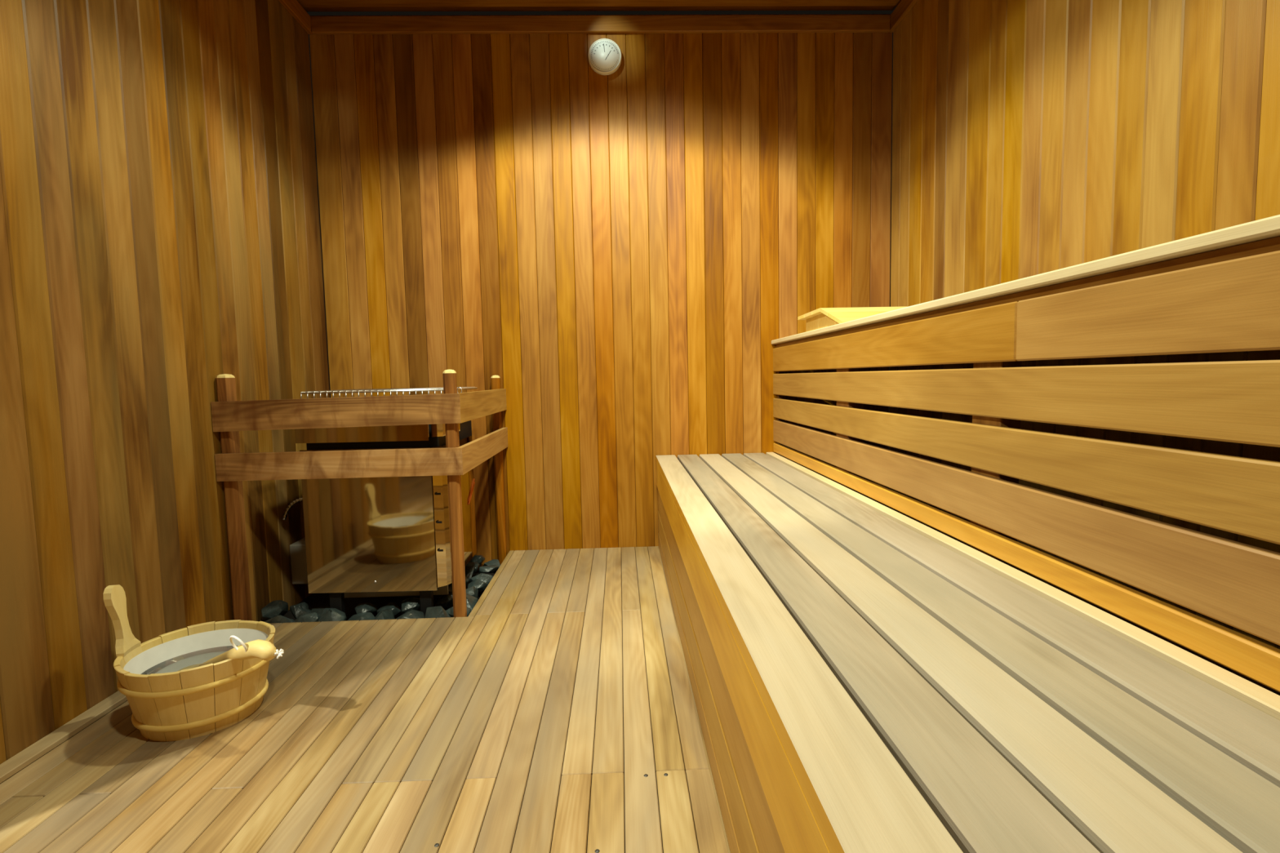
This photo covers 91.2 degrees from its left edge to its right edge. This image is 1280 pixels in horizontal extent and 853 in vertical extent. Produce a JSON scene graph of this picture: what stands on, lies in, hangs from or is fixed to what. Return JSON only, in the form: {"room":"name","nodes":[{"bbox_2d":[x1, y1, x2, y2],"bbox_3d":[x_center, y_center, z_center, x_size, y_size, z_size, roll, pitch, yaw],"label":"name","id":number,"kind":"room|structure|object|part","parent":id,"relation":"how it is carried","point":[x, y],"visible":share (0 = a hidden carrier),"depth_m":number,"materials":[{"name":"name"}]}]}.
{"room":"spa","nodes":[
{"label":"spa","id":0,"kind":"room"},
{"bbox_2d":[0,0,329,764],"bbox_3d":[-1.409,-0.469,1.798,0.060,2.475,2.028,-1,4,-2],"label":"wall","id":1,"kind":"structure","parent":0,"point":[160,239],"depth_m":1.71,"materials":[{"name":"brown wood"}]},
{"bbox_2d":[0,690,127,783],"bbox_3d":[-1.319,0.698,1.482,0.045,0.014,1.215,-1,4,-2],"label":"baseboard","id":2,"kind":"structure","parent":1,"relation":"attached to","point":[30,754],"depth_m":1.41,"materials":[{"name":"brown wood"}]},
{"bbox_2d":[281,497,302,519],"bbox_3d":[-1.273,0.346,2.417,0.191,0.151,0.021,-3,5,-17],"label":"conduit","id":3,"kind":"object","parent":1,"relation":"attached to","point":[297,500],"visible":0.39,"depth_m":2.39,"materials":[{"name":"silver metal"}]},
{"bbox_2d":[278,0,312,34],"bbox_3d":[-1.393,-1.656,1.707,0.020,0.069,2.028,-1,4,-2],"label":"trim","id":4,"kind":"structure","parent":1,"relation":"attached to","point":[294,7],"depth_m":2.60,"materials":[{"name":"brown wood"}]},
{"bbox_2d":[289,537,307,584],"bbox_3d":[-1.280,0.537,2.530,0.196,0.161,0.154,-1,4,-2],"label":"junction box","id":5,"kind":"object","parent":1,"relation":"attached to","point":[298,548],"visible":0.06,"depth_m":2.47,"materials":[{"name":"grey metal"}]},
{"bbox_2d":[0,546,730,852],"bbox_3d":[-0.611,0.789,1.038,3.708,0.131,3.788,-1,4,-2],"label":"floor","id":6,"kind":"structure","parent":0,"point":[559,714],"depth_m":1.36,"materials":[{"name":"brown wood"}]},
{"bbox_2d":[102,584,275,742],"bbox_3d":[-1.063,0.531,1.513,0.317,0.330,0.317,2,6,38],"label":"bucket","id":7,"kind":"object","parent":6,"relation":"on","point":[196,702],"visible":0.96,"depth_m":1.44,"materials":[{"name":"brown wood"}]},
{"bbox_3d":[-1.203,0.536,1.485,0.080,0.330,0.069,-1,4,-2],"label":"handle","id":8,"kind":"part","parent":7,"relation":"part of","materials":[{"name":"brown wood"}]},
{"bbox_2d":[141,645,237,675],"bbox_3d":[-1.061,0.624,1.520,0.260,0.080,0.260,-1,4,-2],"label":"water","id":9,"kind":"object","parent":7,"relation":"in","point":[192,660],"visible":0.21,"depth_m":1.56,"materials":[{"name":"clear liquid"}]},
{"bbox_2d":[198,635,284,666],"bbox_3d":[-0.959,0.546,1.448,0.338,0.166,0.076,1,5,27],"label":"ladle","id":10,"kind":"object","parent":7,"relation":"in","point":[264,650],"visible":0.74,"depth_m":1.40,"materials":[{"name":"brown wood"}]},
{"bbox_3d":[-0.899,0.489,1.404,0.053,0.049,0.023,1,5,27],"label":"cord","id":11,"kind":"part","parent":10,"relation":"part of","materials":[{"name":"white fabric"}]},
{"bbox_3d":[-0.811,0.507,1.397,0.033,0.020,0.017,-1,4,-2],"label":"cord","id":12,"kind":"part","parent":10,"relation":"part of","materials":[{"name":"white fabric"}]},
{"bbox_2d":[261,600,288,621],"bbox_3d":[-1.308,0.662,2.246,0.083,0.070,0.086,-3,5,-25],"label":"stone","id":13,"kind":"object","parent":6,"relation":"on","point":[277,607],"visible":0.86,"depth_m":2.22,"materials":[{"name":"grey stone"}]},
{"bbox_2d":[264,615,293,623],"bbox_3d":[-1.229,0.677,2.147,0.122,0.074,0.082,-1,4,5],"label":"stone","id":14,"kind":"object","parent":6,"relation":"on","point":[278,619],"visible":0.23,"depth_m":2.13,"materials":[{"name":"grey stone"}]},
{"bbox_2d":[289,602,312,619],"bbox_3d":[-1.220,0.667,2.263,0.070,0.065,0.074,2,5,33],"label":"stone","id":15,"kind":"object","parent":6,"relation":"on","point":[303,608],"visible":0.55,"depth_m":2.24,"materials":[{"name":"grey stone"}]},
{"bbox_2d":[292,612,319,622],"bbox_3d":[-1.149,0.681,2.156,0.099,0.079,0.087,1,5,21],"label":"stone","id":16,"kind":"object","parent":6,"relation":"on","point":[311,617],"visible":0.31,"depth_m":2.14,"materials":[{"name":"grey stone"}]},
{"bbox_2d":[310,606,329,616],"bbox_3d":[-1.144,0.670,2.253,0.088,0.035,0.084,-1,4,3],"label":"stone","id":17,"kind":"object","parent":6,"relation":"on","point":[319,611],"visible":0.2,"depth_m":2.24,"materials":[{"name":"grey stone"}]},
{"bbox_2d":[317,608,346,622],"bbox_3d":[-1.059,0.668,2.159,0.090,0.088,0.104,-2,4,-6],"label":"stone","id":18,"kind":"object","parent":6,"relation":"on","point":[328,614],"visible":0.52,"depth_m":2.14,"materials":[{"name":"grey stone"}]},
{"bbox_2d":[210,368,507,621],"bbox_3d":[-0.986,0.250,2.465,0.790,0.921,0.835,-1,4,-2],"label":"guard","id":19,"kind":"object","parent":6,"relation":"on","point":[230,416],"visible":0.92,"depth_m":2.04,"materials":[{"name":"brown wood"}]},
{"bbox_3d":[-1.354,-0.165,2.047,0.046,0.013,0.046,-1,4,-2],"label":"post","id":20,"kind":"part","parent":19,"relation":"part of","materials":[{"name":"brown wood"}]},
{"bbox_3d":[-1.344,0.294,2.083,0.046,0.908,0.046,-1,4,-2],"label":"post","id":21,"kind":"part","parent":19,"relation":"part of","materials":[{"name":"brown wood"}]},
{"bbox_3d":[-0.979,-0.045,2.033,0.790,0.106,0.019,-1,4,-2],"label":"rail","id":22,"kind":"part","parent":19,"relation":"part of","materials":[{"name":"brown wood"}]},
{"bbox_3d":[-0.975,0.123,2.046,0.790,0.090,0.019,-1,4,-2],"label":"rail","id":23,"kind":"part","parent":19,"relation":"part of","materials":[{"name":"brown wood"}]},
{"bbox_3d":[-0.627,-0.182,2.065,0.038,0.013,0.038,-1,4,-2],"label":"post","id":24,"kind":"part","parent":19,"relation":"part of","materials":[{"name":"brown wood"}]},
{"bbox_3d":[-0.618,0.277,2.101,0.038,0.908,0.038,-1,4,-2],"label":"post","id":25,"kind":"part","parent":19,"relation":"part of","materials":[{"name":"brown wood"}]},
{"bbox_3d":[-0.603,0.082,2.464,0.019,0.091,0.835,-1,4,-2],"label":"rail","id":26,"kind":"part","parent":19,"relation":"part of","materials":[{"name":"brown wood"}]},
{"bbox_3d":[-0.607,-0.092,2.451,0.019,0.098,0.835,-1,4,-2],"label":"rail","id":27,"kind":"part","parent":19,"relation":"part of","materials":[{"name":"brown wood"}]},
{"bbox_3d":[-0.643,0.226,2.868,0.038,0.893,0.038,-1,4,-2],"label":"post","id":28,"kind":"part","parent":19,"relation":"part of","materials":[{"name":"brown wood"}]},
{"bbox_2d":[346,612,374,621],"bbox_3d":[-0.965,0.671,2.154,0.107,0.054,0.098,3,6,42],"label":"stone","id":29,"kind":"object","parent":6,"relation":"on","point":[364,615],"visible":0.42,"depth_m":2.15,"materials":[{"name":"grey stone"}]},
{"bbox_2d":[355,602,377,613],"bbox_3d":[-0.983,0.665,2.253,0.074,0.063,0.066,-3,5,-24],"label":"stone","id":30,"kind":"object","parent":6,"relation":"on","point":[361,607],"visible":0.74,"depth_m":2.24,"materials":[{"name":"grey stone"}]},
{"bbox_2d":[373,608,395,620],"bbox_3d":[-0.883,0.676,2.165,0.084,0.081,0.095,1,5,24],"label":"stone","id":31,"kind":"object","parent":6,"relation":"on","point":[387,614],"visible":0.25,"depth_m":2.16,"materials":[{"name":"grey stone"}]},
{"bbox_2d":[294,386,477,616],"bbox_3d":[-0.902,0.278,2.454,0.570,0.860,0.572,-1,4,-2],"label":"heater","id":32,"kind":"object","parent":6,"relation":"on","point":[385,536],"visible":0.7,"depth_m":2.18,"materials":[{"name":"silver metal"}]},
{"bbox_3d":[-1.076,0.648,2.232,0.040,0.162,0.030,-1,4,-2],"label":"leg","id":33,"kind":"part","parent":32,"relation":"part of","materials":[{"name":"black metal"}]},
{"bbox_3d":[-0.956,-0.019,2.151,0.456,0.145,0.006,-1,4,0],"label":"panel","id":34,"kind":"part","parent":32,"relation":"part of","materials":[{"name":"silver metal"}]},
{"bbox_3d":[-0.941,0.328,2.179,0.448,0.504,0.006,-1,4,0],"label":"panel","id":35,"kind":"part","parent":32,"relation":"part of","materials":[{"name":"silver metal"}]},
{"bbox_2d":[300,386,477,399],"bbox_3d":[-0.916,-0.126,2.367,0.502,0.032,0.449,-1,4,-2],"label":"grille","id":36,"kind":"object","parent":32,"relation":"attached to","point":[409,389],"depth_m":2.15,"materials":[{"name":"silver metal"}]},
{"bbox_2d":[344,585,448,598],"bbox_3d":[-0.924,0.596,2.328,0.418,0.070,0.010,-1,4,-2],"label":"drip tray","id":37,"kind":"object","parent":32,"relation":"on","point":[443,590],"depth_m":2.33,"materials":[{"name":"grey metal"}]},
{"bbox_3d":[-0.761,0.641,2.242,0.040,0.162,0.030,-1,4,-2],"label":"leg","id":38,"kind":"part","parent":32,"relation":"part of","materials":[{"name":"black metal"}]},
{"bbox_3d":[-0.698,-0.041,2.295,0.034,0.135,0.252,-1,4,6],"label":"panel","id":39,"kind":"part","parent":32,"relation":"part of","materials":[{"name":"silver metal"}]},
{"bbox_3d":[-0.704,0.301,2.398,0.040,0.494,0.441,-1,4,-2],"label":"panel","id":40,"kind":"part","parent":32,"relation":"part of","materials":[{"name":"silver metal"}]},
{"bbox_2d":[377,602,401,615],"bbox_3d":[-0.905,0.665,2.264,0.080,0.055,0.086,2,6,37],"label":"stone","id":41,"kind":"object","parent":6,"relation":"on","point":[395,608],"visible":0.61,"depth_m":2.25,"materials":[{"name":"grey stone"}]},
{"bbox_2d":[395,608,424,619],"bbox_3d":[-0.794,0.666,2.169,0.096,0.073,0.078,-3,5,-25],"label":"stone","id":42,"kind":"object","parent":6,"relation":"on","point":[411,614],"visible":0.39,"depth_m":2.15,"materials":[{"name":"grey stone"}]},
{"bbox_2d":[400,597,420,614],"bbox_3d":[-0.819,0.651,2.266,0.079,0.076,0.094,-2,4,-8],"label":"stone","id":43,"kind":"object","parent":6,"relation":"on","point":[413,603],"visible":0.54,"depth_m":2.24,"materials":[{"name":"grey stone"}]},
{"bbox_2d":[424,606,450,618],"bbox_3d":[-0.698,0.664,2.174,0.091,0.082,0.091,-2,4,-6],"label":"stone","id":44,"kind":"object","parent":6,"relation":"on","point":[436,612],"visible":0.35,"depth_m":2.16,"materials":[{"name":"grey stone"}]},
{"bbox_2d":[435,592,453,608],"bbox_3d":[-0.728,0.658,2.362,0.070,0.060,0.098,1,5,27],"label":"stone","id":45,"kind":"object","parent":6,"relation":"on","point":[446,602],"visible":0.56,"depth_m":2.33,"materials":[{"name":"black stone"}]},
{"bbox_2d":[448,583,452,593],"bbox_3d":[-0.738,0.647,2.457,0.074,0.066,0.066,-3,5,-18],"label":"stone","id":46,"kind":"object","parent":6,"relation":"on","point":[450,586],"visible":0.03,"depth_m":2.43,"materials":[{"name":"black stone"}]},
{"bbox_2d":[445,606,471,617],"bbox_3d":[-0.638,0.661,2.208,0.081,0.063,0.080,1,5,24],"label":"stone","id":47,"kind":"object","parent":6,"relation":"on","point":[450,611],"visible":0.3,"depth_m":2.19,"materials":[{"name":"grey stone"}]},
{"bbox_2d":[465,577,469,586],"bbox_3d":[-0.738,0.640,2.559,0.077,0.061,0.089,-2,5,-11],"label":"stone","id":48,"kind":"object","parent":6,"relation":"on","point":[467,580],"visible":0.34,"depth_m":2.55,"materials":[{"name":"grey stone"}]},
{"bbox_2d":[464,565,474,579],"bbox_3d":[-0.742,0.626,2.654,0.080,0.057,0.081,-1,4,6],"label":"stone","id":49,"kind":"object","parent":6,"relation":"on","point":[468,570],"visible":0.38,"depth_m":2.64,"materials":[{"name":"grey stone"}]},
{"bbox_2d":[466,593,478,611],"bbox_3d":[-0.638,0.653,2.297,0.073,0.078,0.102,-1,4,1],"label":"stone","id":50,"kind":"object","parent":6,"relation":"on","point":[471,601],"visible":0.34,"depth_m":2.29,"materials":[{"name":"grey stone"}]},
{"bbox_2d":[466,586,478,598],"bbox_3d":[-0.652,0.644,2.392,0.062,0.069,0.084,-2,4,-8],"label":"stone","id":51,"kind":"object","parent":6,"relation":"on","point":[473,591],"visible":0.29,"depth_m":2.38,"materials":[{"name":"grey stone"}]},
{"bbox_2d":[465,561,479,573],"bbox_3d":[-0.743,0.625,2.752,0.084,0.054,0.077,1,5,26],"label":"stone","id":52,"kind":"object","parent":6,"relation":"on","point":[475,564],"visible":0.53,"depth_m":2.74,"materials":[{"name":"grey stone"}]},
{"bbox_2d":[469,555,484,566],"bbox_3d":[-0.746,0.612,2.853,0.079,0.060,0.090,-5,6,-44],"label":"stone","id":53,"kind":"object","parent":6,"relation":"on","point":[479,559],"visible":0.62,"depth_m":2.83,"materials":[{"name":"grey stone"}]},
{"bbox_2d":[467,578,488,592],"bbox_3d":[-0.647,0.634,2.483,0.080,0.059,0.090,0,5,19],"label":"stone","id":54,"kind":"object","parent":6,"relation":"on","point":[480,585],"visible":0.56,"depth_m":2.46,"materials":[{"name":"grey stone"}]},
{"bbox_2d":[469,573,493,586],"bbox_3d":[-0.656,0.637,2.590,0.100,0.066,0.091,2,6,37],"label":"stone","id":55,"kind":"object","parent":6,"relation":"on","point":[486,578],"visible":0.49,"depth_m":2.57,"materials":[{"name":"grey stone"}]},
{"bbox_2d":[478,564,498,573],"bbox_3d":[-0.654,0.614,2.678,0.080,0.044,0.089,2,5,34],"label":"stone","id":56,"kind":"object","parent":6,"relation":"on","point":[486,569],"visible":0.83,"depth_m":2.65,"materials":[{"name":"grey stone"}]},
{"bbox_2d":[483,559,500,573],"bbox_3d":[-0.649,0.624,2.783,0.086,0.063,0.066,1,5,29],"label":"stone","id":57,"kind":"object","parent":6,"relation":"on","point":[494,562],"visible":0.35,"depth_m":2.77,"materials":[{"name":"grey stone"}]},
{"bbox_2d":[655,452,1279,852],"bbox_3d":[0.421,0.485,1.057,0.562,0.432,3.765,-1,4,-2],"label":"bench","id":58,"kind":"object","parent":6,"relation":"on","point":[865,677],"visible":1,"depth_m":0.73,"materials":[{"name":"brown wood"}]},
{"bbox_2d":[771,214,1279,692],"bbox_3d":[0.951,0.215,1.054,0.551,0.949,3.765,-1,4,-2],"label":"bench","id":59,"kind":"object","parent":6,"relation":"on","point":[1218,291],"visible":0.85,"depth_m":0.94,"materials":[{"name":"brown wood"}]},
{"bbox_2d":[797,306,906,332],"bbox_3d":[0.817,-0.398,2.322,0.322,0.082,0.515,-1,4,-2],"label":"headrest cover","id":60,"kind":"object","parent":59,"relation":"on","point":[820,317],"visible":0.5,"depth_m":2.26,"materials":[{"name":"brown wood"}]},
{"bbox_2d":[297,0,901,11],"bbox_3d":[-0.662,-1.682,0.846,3.708,0.060,3.788,-1,4,-2],"label":"ceiling","id":61,"kind":"structure","parent":0,"point":[308,5],"depth_m":2.69,"materials":[{"name":"brown wood"}]},
{"bbox_2d":[309,13,892,570],"bbox_3d":[-0.131,-0.580,2.879,2.568,2.475,0.060,-1,4,-2],"label":"wall","id":62,"kind":"structure","parent":0,"point":[627,250],"depth_m":2.83,"materials":[{"name":"brown wood"}]},
{"bbox_2d":[311,14,890,34],"bbox_3d":[-0.154,-1.763,2.747,2.528,0.069,0.020,-1,4,-2],"label":"trim","id":63,"kind":"structure","parent":62,"relation":"attached to","point":[621,24],"depth_m":2.74,"materials":[{"name":"brown wood"}]},
{"bbox_2d":[587,38,621,75],"bbox_3d":[-0.154,-1.624,2.754,0.147,0.147,0.027,-1,4,-2],"label":"gauge","id":64,"kind":"object","parent":62,"relation":"attached to","point":[604,55],"visible":1,"depth_m":2.74,"materials":[{"name":"white metal"}]},
{"bbox_2d":[888,0,1279,695],"bbox_3d":[1.246,-0.507,1.000,0.060,2.385,3.788,-1,4,-2],"label":"wall","id":65,"kind":"structure","parent":0,"point":[1030,137],"depth_m":1.71,"materials":[{"name":"brown wood"}]},
{"bbox_2d":[888,0,917,32],"bbox_3d":[1.182,-1.648,0.910,0.020,0.069,3.788,-1,4,-2],"label":"trim","id":66,"kind":"structure","parent":65,"relation":"attached to","point":[903,8],"depth_m":2.69,"materials":[{"name":"brown wood"}]}
]}

